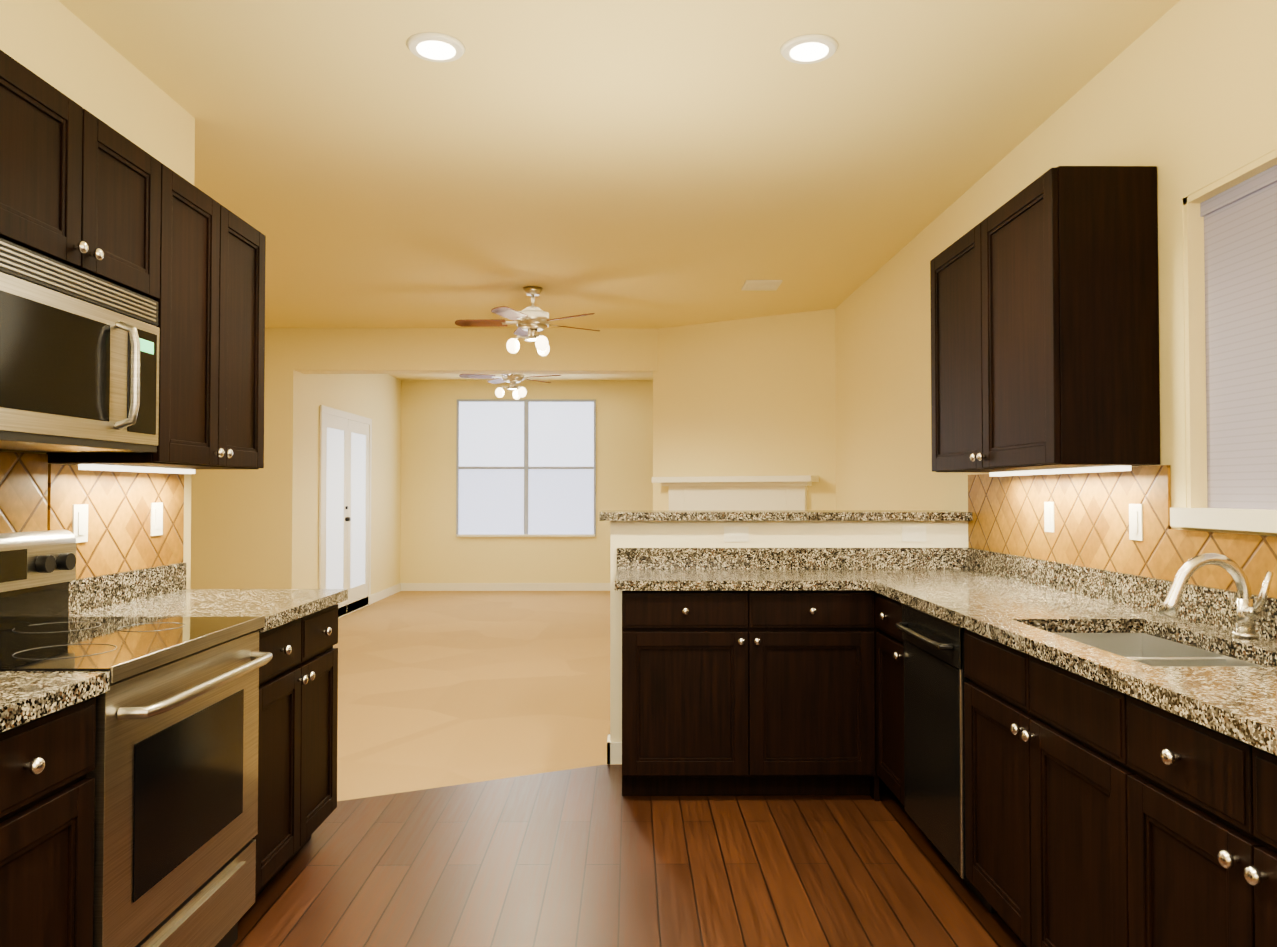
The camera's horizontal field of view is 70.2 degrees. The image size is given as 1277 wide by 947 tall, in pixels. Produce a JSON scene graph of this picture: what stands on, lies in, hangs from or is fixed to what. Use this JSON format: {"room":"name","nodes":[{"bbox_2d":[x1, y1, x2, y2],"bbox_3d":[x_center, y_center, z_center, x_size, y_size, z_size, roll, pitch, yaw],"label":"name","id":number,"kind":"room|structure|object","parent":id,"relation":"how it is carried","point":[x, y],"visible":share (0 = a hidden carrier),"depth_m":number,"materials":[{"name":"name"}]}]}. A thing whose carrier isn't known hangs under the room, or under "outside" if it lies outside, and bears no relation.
{"room":"kitchen","nodes":[
{"label":"kitchen","id":0,"kind":"room"},
{"bbox_2d":[0,0,194,588],"bbox_3d":[-1.762,-0.064,0.981,0.120,2.740,5.060,0,-1,-1],"label":"wall","id":1,"kind":"structure","parent":0,"point":[60,47],"depth_m":2.91,"materials":[{"name":"beige paint"}]},
{"bbox_2d":[0,50,160,299],"bbox_3d":[-1.532,-0.714,2.266,0.358,0.408,0.760,0,-1,-1],"label":"upper cabinet","id":2,"kind":"object","parent":1,"relation":"attached to","point":[80,188],"visible":0.98,"depth_m":2.23,"materials":[{"name":"brown wood"}]},
{"bbox_2d":[0,238,159,452],"bbox_3d":[-1.520,-0.287,2.258,0.383,0.438,0.754,0,-1,-1],"label":"microwave","id":3,"kind":"object","parent":2,"relation":"attached to","point":[79,361],"visible":1,"depth_m":2.23,"materials":[{"name":"silver metal"}]},
{"bbox_2d":[0,451,183,578],"bbox_3d":[-1.705,0.180,2.036,0.008,0.495,2.780,0,-1,-1],"label":"tile backsplash","id":4,"kind":"structure","parent":1,"relation":"attached to","point":[121,538],"depth_m":2.89,"materials":[{"name":"beige tile"}]},
{"bbox_2d":[72,504,87,542],"bbox_3d":[-1.704,0.152,2.777,0.008,0.116,0.072,0,-1,-1],"label":"electrical outlet","id":5,"kind":"object","parent":4,"relation":"attached to","point":[80,522],"visible":0.93,"depth_m":2.77,"materials":[{"name":"white plastic"}]},
{"bbox_2d":[151,503,162,535],"bbox_3d":[-1.708,0.162,3.227,0.008,0.116,0.072,0,-1,-1],"label":"electrical outlet","id":6,"kind":"object","parent":4,"relation":"attached to","point":[156,518],"visible":1,"depth_m":3.22,"materials":[{"name":"white plastic"}]},
{"bbox_2d":[46,163,265,468],"bbox_3d":[-1.539,-0.463,3.021,0.358,0.880,0.760,0,-1,-1],"label":"upper cabinet","id":7,"kind":"object","parent":1,"relation":"attached to","point":[211,313],"visible":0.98,"depth_m":2.95,"materials":[{"name":"brown wood"}]},
{"bbox_2d":[78,464,194,473],"bbox_3d":[-1.641,-0.013,3.011,0.040,0.016,0.640,0,-1,-1],"label":"under-cabinet light","id":8,"kind":"object","parent":7,"relation":"attached to","point":[129,468],"visible":1,"depth_m":2.92,"materials":[{"name":"beige plastic"}]},
{"bbox_2d":[190,328,297,588],"bbox_3d":[-3.884,0.079,8.089,1.650,2.740,0.120,0,-1,-1],"label":"wall","id":9,"kind":"structure","parent":0,"point":[243,528],"depth_m":8.03,"materials":[{"name":"beige paint"}]},
{"bbox_2d":[297,372,400,594],"bbox_3d":[-3.137,0.118,9.996,0.120,2.740,3.680,0,-1,-1],"label":"wall","id":10,"kind":"structure","parent":0,"point":[376,398],"depth_m":10.33,"materials":[{"name":"beige paint"}]},
{"bbox_2d":[318,405,371,616],"bbox_3d":[-3.042,0.419,9.556,0.057,2.120,1.690,0,-1,-1],"label":"door","id":11,"kind":"structure","parent":10,"relation":"attached to","point":[345,451],"depth_m":9.48,"materials":[{"name":"white wood"}]},
{"bbox_2d":[338,583,400,617],"bbox_3d":[-3.070,1.437,9.963,0.015,0.100,3.665,0,-1,-1],"label":"baseboard","id":12,"kind":"structure","parent":10,"relation":"attached to","point":[383,594],"depth_m":10.69,"materials":[{"name":"white wood"}]},
{"bbox_2d":[333,591,621,800],"bbox_3d":[-1.505,1.466,7.654,6.640,0.050,8.580,0,-1,-1],"label":"floor carpet","id":13,"kind":"object","parent":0,"point":[436,689],"visible":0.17,"depth_m":5.95,"materials":[{"name":"beige carpet"}]},
{"bbox_2d":[400,380,652,582],"bbox_3d":[-0.720,0.156,11.919,4.990,2.740,0.120,0,-1,-1],"label":"wall","id":14,"kind":"structure","parent":0,"point":[434,549],"depth_m":11.85,"materials":[{"name":"beige paint"}]},
{"bbox_2d":[401,583,609,590],"bbox_3d":[-0.720,1.475,11.825,4.750,0.100,0.015,0,-1,-1],"label":"baseboard","id":15,"kind":"structure","parent":14,"relation":"attached to","point":[505,586],"depth_m":11.81,"materials":[{"name":"white wood"}]},
{"bbox_2d":[456,399,595,536],"bbox_3d":[-1.462,-0.073,11.828,1.815,1.785,0.050,0,-1,-1],"label":"window","id":16,"kind":"structure","parent":14,"relation":"in","point":[525,467],"depth_m":11.84,"materials":[{"name":"white glass"}]},
{"bbox_2d":[58,0,1179,380],"bbox_3d":[-1.482,-1.400,5.181,6.640,0.100,13.640,0,-1,-1],"label":"ceiling","id":17,"kind":"structure","parent":0,"point":[644,164],"depth_m":3.71,"materials":[{"name":"beige paint"}]},
{"bbox_2d":[406,32,465,62],"bbox_3d":[-0.661,-1.387,2.968,0.190,0.014,0.190,0,-1,-1],"label":"recessed light","id":18,"kind":"object","parent":17,"relation":"in","point":[435,47],"visible":0.98,"depth_m":2.95,"materials":[{"name":"white plastic"}]},
{"bbox_2d":[293,328,657,373],"bbox_3d":[-1.445,-1.101,8.201,3.230,0.375,0.250,0,-1,-1],"label":"beam","id":19,"kind":"structure","parent":17,"relation":"attached to","point":[441,351],"depth_m":8.08,"materials":[{"name":"beige paint"}]},
{"bbox_2d":[459,374,560,399],"bbox_3d":[-1.329,-1.027,9.534,1.066,0.468,1.031,0,-1,-1],"label":"room ceiling fan","id":20,"kind":"object","parent":17,"relation":"hanging from","point":[513,380],"visible":0.9,"depth_m":9.50,"materials":[{"name":"silver metal"}]},
{"bbox_2d":[455,286,599,355],"bbox_3d":[-0.798,-1.089,6.486,1.027,0.468,1.066,0,-1,-1],"label":"ceiling fan","id":21,"kind":"object","parent":17,"relation":"hanging from","point":[531,321],"visible":1,"depth_m":6.43,"materials":[{"name":"silver metal"}]},
{"bbox_2d":[741,280,782,290],"bbox_3d":[0.862,-1.318,6.372,0.250,0.014,0.280,0,-1,-1],"label":"ceiling vent","id":22,"kind":"object","parent":17,"relation":"in","point":[761,285],"visible":1,"depth_m":6.34,"materials":[{"name":"white"}]},
{"bbox_2d":[780,34,838,63],"bbox_3d":[0.559,-1.387,2.979,0.190,0.014,0.190,0,-1,-1],"label":"recessed light","id":23,"kind":"object","parent":17,"relation":"in","point":[808,48],"visible":1,"depth_m":2.96,"materials":[{"name":"white plastic"}]},
{"bbox_2d":[231,765,1024,946],"bbox_3d":[-0.045,1.338,1.304,3.560,0.050,5.970,0,-1,-1],"label":"floor","id":24,"kind":"structure","parent":0,"point":[591,856],"depth_m":3.05,"materials":[{"name":"brown wood"}]},
{"bbox_2d":[0,697,95,946],"bbox_3d":[-1.387,0.880,1.620,0.638,0.878,0.450,0,-1,-1],"label":"base cabinet","id":25,"kind":"object","parent":24,"relation":"on","point":[47,799],"visible":0.96,"depth_m":1.71,"materials":[{"name":"brown wood"}]},
{"bbox_2d":[0,529,272,946],"bbox_3d":[-1.360,0.743,2.238,0.678,1.178,0.776,0,-1,-1],"label":"range","id":26,"kind":"object","parent":24,"relation":"on","point":[174,773],"visible":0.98,"depth_m":2.21,"materials":[{"name":"silver metal"}]},
{"bbox_2d":[253,604,337,898],"bbox_3d":[-1.399,0.908,3.005,0.638,0.878,0.760,0,-1,-1],"label":"base cabinet","id":27,"kind":"object","parent":24,"relation":"on","point":[297,739],"visible":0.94,"depth_m":2.96,"materials":[{"name":"brown wood"}]},
{"bbox_2d":[68,563,347,631],"bbox_3d":[-1.405,0.398,3.030,0.627,0.140,0.790,0,-1,-1],"label":"countertop","id":28,"kind":"structure","parent":27,"relation":"on","point":[160,591],"depth_m":2.98,"materials":[{"name":"stone"}]},
{"bbox_2d":[622,590,879,800],"bbox_3d":[0.465,0.929,4.023,1.072,0.878,0.593,0,-1,-1],"label":"base cabinet","id":29,"kind":"object","parent":24,"relation":"on","point":[748,692],"visible":0.98,"depth_m":3.77,"materials":[{"name":"brown wood"}]},
{"bbox_2d":[615,548,866,590],"bbox_3d":[0.424,0.418,4.036,1.050,0.140,0.587,0,-1,-1],"label":"countertop","id":30,"kind":"structure","parent":29,"relation":"on","point":[638,569],"depth_m":4.29,"materials":[{"name":"stone"}]},
{"bbox_2d":[875,592,904,807],"bbox_3d":[1.271,0.920,3.585,0.638,0.878,0.410,0,-1,-1],"label":"base cabinet","id":31,"kind":"object","parent":24,"relation":"on","point":[889,667],"visible":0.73,"depth_m":3.59,"materials":[{"name":"brown wood"}]},
{"bbox_2d":[896,603,996,912],"bbox_3d":[1.262,0.912,3.080,0.665,0.874,0.592,0,-1,-1],"label":"dishwasher","id":32,"kind":"object","parent":24,"relation":"on","point":[935,678],"visible":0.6,"depth_m":3.02,"materials":[{"name":"black metal"}]},
{"bbox_2d":[964,629,1135,946],"bbox_3d":[1.285,0.894,2.325,0.635,0.878,0.910,0,-1,-1],"label":"base cabinet","id":33,"kind":"object","parent":24,"relation":"on","point":[1048,770],"visible":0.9,"depth_m":2.25,"materials":[{"name":"brown wood"}]},
{"bbox_2d":[859,548,1276,754],"bbox_3d":[1.283,0.412,2.348,0.637,0.422,3.977,0,-1,-1],"label":"countertop","id":34,"kind":"structure","parent":33,"relation":"on","point":[1179,645],"depth_m":2.53,"materials":[{"name":"stone"}]},
{"bbox_2d":[1054,633,1260,665],"bbox_3d":[1.266,0.537,2.262,0.388,0.169,0.718,0,-1,-1],"label":"sink","id":35,"kind":"object","parent":34,"relation":"in","point":[1152,649],"depth_m":2.47,"materials":[{"name":"silver metal"}]},
{"bbox_2d":[1158,553,1273,638],"bbox_3d":[1.436,0.306,2.272,0.245,0.212,0.100,0,-1,-1],"label":"faucet","id":36,"kind":"object","parent":34,"relation":"on","point":[1246,613],"depth_m":2.28,"materials":[{"name":"silver metal"}]},
{"bbox_2d":[1126,695,1276,946],"bbox_3d":[1.291,0.878,1.490,0.638,0.878,0.760,0,-1,-1],"label":"base cabinet","id":37,"kind":"object","parent":24,"relation":"on","point":[1202,830],"visible":0.98,"depth_m":1.64,"materials":[{"name":"brown wood"}]},
{"bbox_3d":[-1.381,0.868,1.015,0.638,0.878,0.760,0,-1,-1],"label":"base cabinet","id":38,"kind":"object","parent":24,"relation":"on","visible":0},
{"bbox_2d":[0,671,109,732],"bbox_3d":[-1.388,0.362,1.250,0.627,0.140,1.210,0,-1,-1],"label":"countertop","id":39,"kind":"structure","parent":38,"relation":"on","point":[26,696],"depth_m":1.71,"materials":[{"name":"stone"}]},
{"bbox_2d":[653,309,835,510],"bbox_3d":[0.919,0.071,7.661,1.798,2.740,0.120,-1,-1,33],"label":"wall","id":40,"kind":"structure","parent":0,"point":[755,396],"depth_m":7.60,"materials":[{"name":"beige paint"}]},
{"bbox_2d":[652,475,818,510],"bbox_3d":[0.777,0.731,7.566,1.468,1.415,0.170,-1,-1,33],"label":"mantel shelf","id":41,"kind":"object","parent":40,"relation":"attached to","point":[735,493],"visible":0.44,"depth_m":7.56,"materials":[{"name":"white wood"}]},
{"bbox_2d":[610,521,968,741],"bbox_3d":[0.726,0.800,4.392,1.720,1.150,0.130,0,-1,-1],"label":"wall","id":42,"kind":"structure","parent":0,"point":[773,534],"depth_m":4.34,"materials":[{"name":"beige paint"}]},
{"bbox_2d":[607,734,621,763],"bbox_3d":[0.711,1.325,4.382,1.720,0.100,0.160,0,-1,-1],"label":"baseboard","id":43,"kind":"structure","parent":42,"relation":"attached to","point":[614,752],"depth_m":4.29,"materials":[{"name":"white wood"}]},
{"bbox_2d":[724,526,748,541],"bbox_3d":[0.466,0.289,4.331,0.116,0.072,0.008,0,-1,-1],"label":"electrical outlet","id":44,"kind":"object","parent":42,"relation":"attached to","point":[736,533],"visible":1,"depth_m":4.33,"materials":[{"name":"white plastic"}]},
{"bbox_2d":[599,510,972,520],"bbox_3d":[0.698,0.207,4.484,1.767,0.040,0.410,0,-1,-1],"label":"bar","id":45,"kind":"object","parent":42,"relation":"on","point":[857,515],"visible":0.86,"depth_m":4.28,"materials":[{"name":"stone"}]},
{"bbox_2d":[902,526,925,541],"bbox_3d":[1.316,0.289,4.339,0.116,0.072,0.008,0,-1,-1],"label":"electrical outlet","id":46,"kind":"object","parent":42,"relation":"attached to","point":[913,533],"visible":1,"depth_m":4.34,"materials":[{"name":"white plastic"}]},
{"bbox_2d":[835,0,1276,535],"bbox_3d":[1.661,-0.026,2.833,0.120,2.740,8.700,0,-1,-1],"label":"wall","id":47,"kind":"structure","parent":0,"point":[1181,95],"depth_m":3.07,"materials":[{"name":"beige paint"}]},
{"bbox_2d":[930,166,1159,471],"bbox_3d":[1.414,-0.476,3.359,0.358,0.920,1.140,0,-1,-1],"label":"upper cabinet","id":48,"kind":"object","parent":47,"relation":"attached to","point":[1044,324],"visible":1,"depth_m":2.80,"materials":[{"name":"brown wood"}]},
{"bbox_2d":[989,466,1130,475],"bbox_3d":[1.516,-0.006,3.351,0.040,0.016,1.020,0,-1,-1],"label":"under-cabinet light","id":49,"kind":"object","parent":48,"relation":"attached to","point":[1077,470],"visible":1,"depth_m":3.19,"materials":[{"name":"beige plastic"}]},
{"bbox_2d":[968,465,1276,597],"bbox_3d":[1.598,0.140,2.357,0.008,0.346,3.977,0,-1,-1],"label":"tile backsplash","id":50,"kind":"structure","parent":47,"relation":"attached to","point":[1091,520],"depth_m":3.10,"materials":[{"name":"beige tile"}]},
{"bbox_2d":[1044,502,1053,531],"bbox_3d":[1.579,0.167,3.498,0.008,0.116,0.072,0,-1,-1],"label":"electrical outlet","id":51,"kind":"object","parent":50,"relation":"attached to","point":[1048,516],"visible":1,"depth_m":3.49,"materials":[{"name":"white plastic"}]},
{"bbox_2d":[1129,504,1142,540],"bbox_3d":[1.585,0.155,2.898,0.008,0.116,0.072,0,-1,-1],"label":"electrical outlet","id":52,"kind":"object","parent":50,"relation":"attached to","point":[1135,521],"visible":1,"depth_m":2.89,"materials":[{"name":"white plastic"}]},
{"bbox_2d":[1170,149,1276,532],"bbox_3d":[1.653,-0.340,2.054,0.150,0.965,1.290,0,-1,-1],"label":"kitchen window","id":53,"kind":"structure","parent":47,"relation":"in","point":[1230,263],"depth_m":2.52,"materials":[{"name":"beige paint"}]}
]}

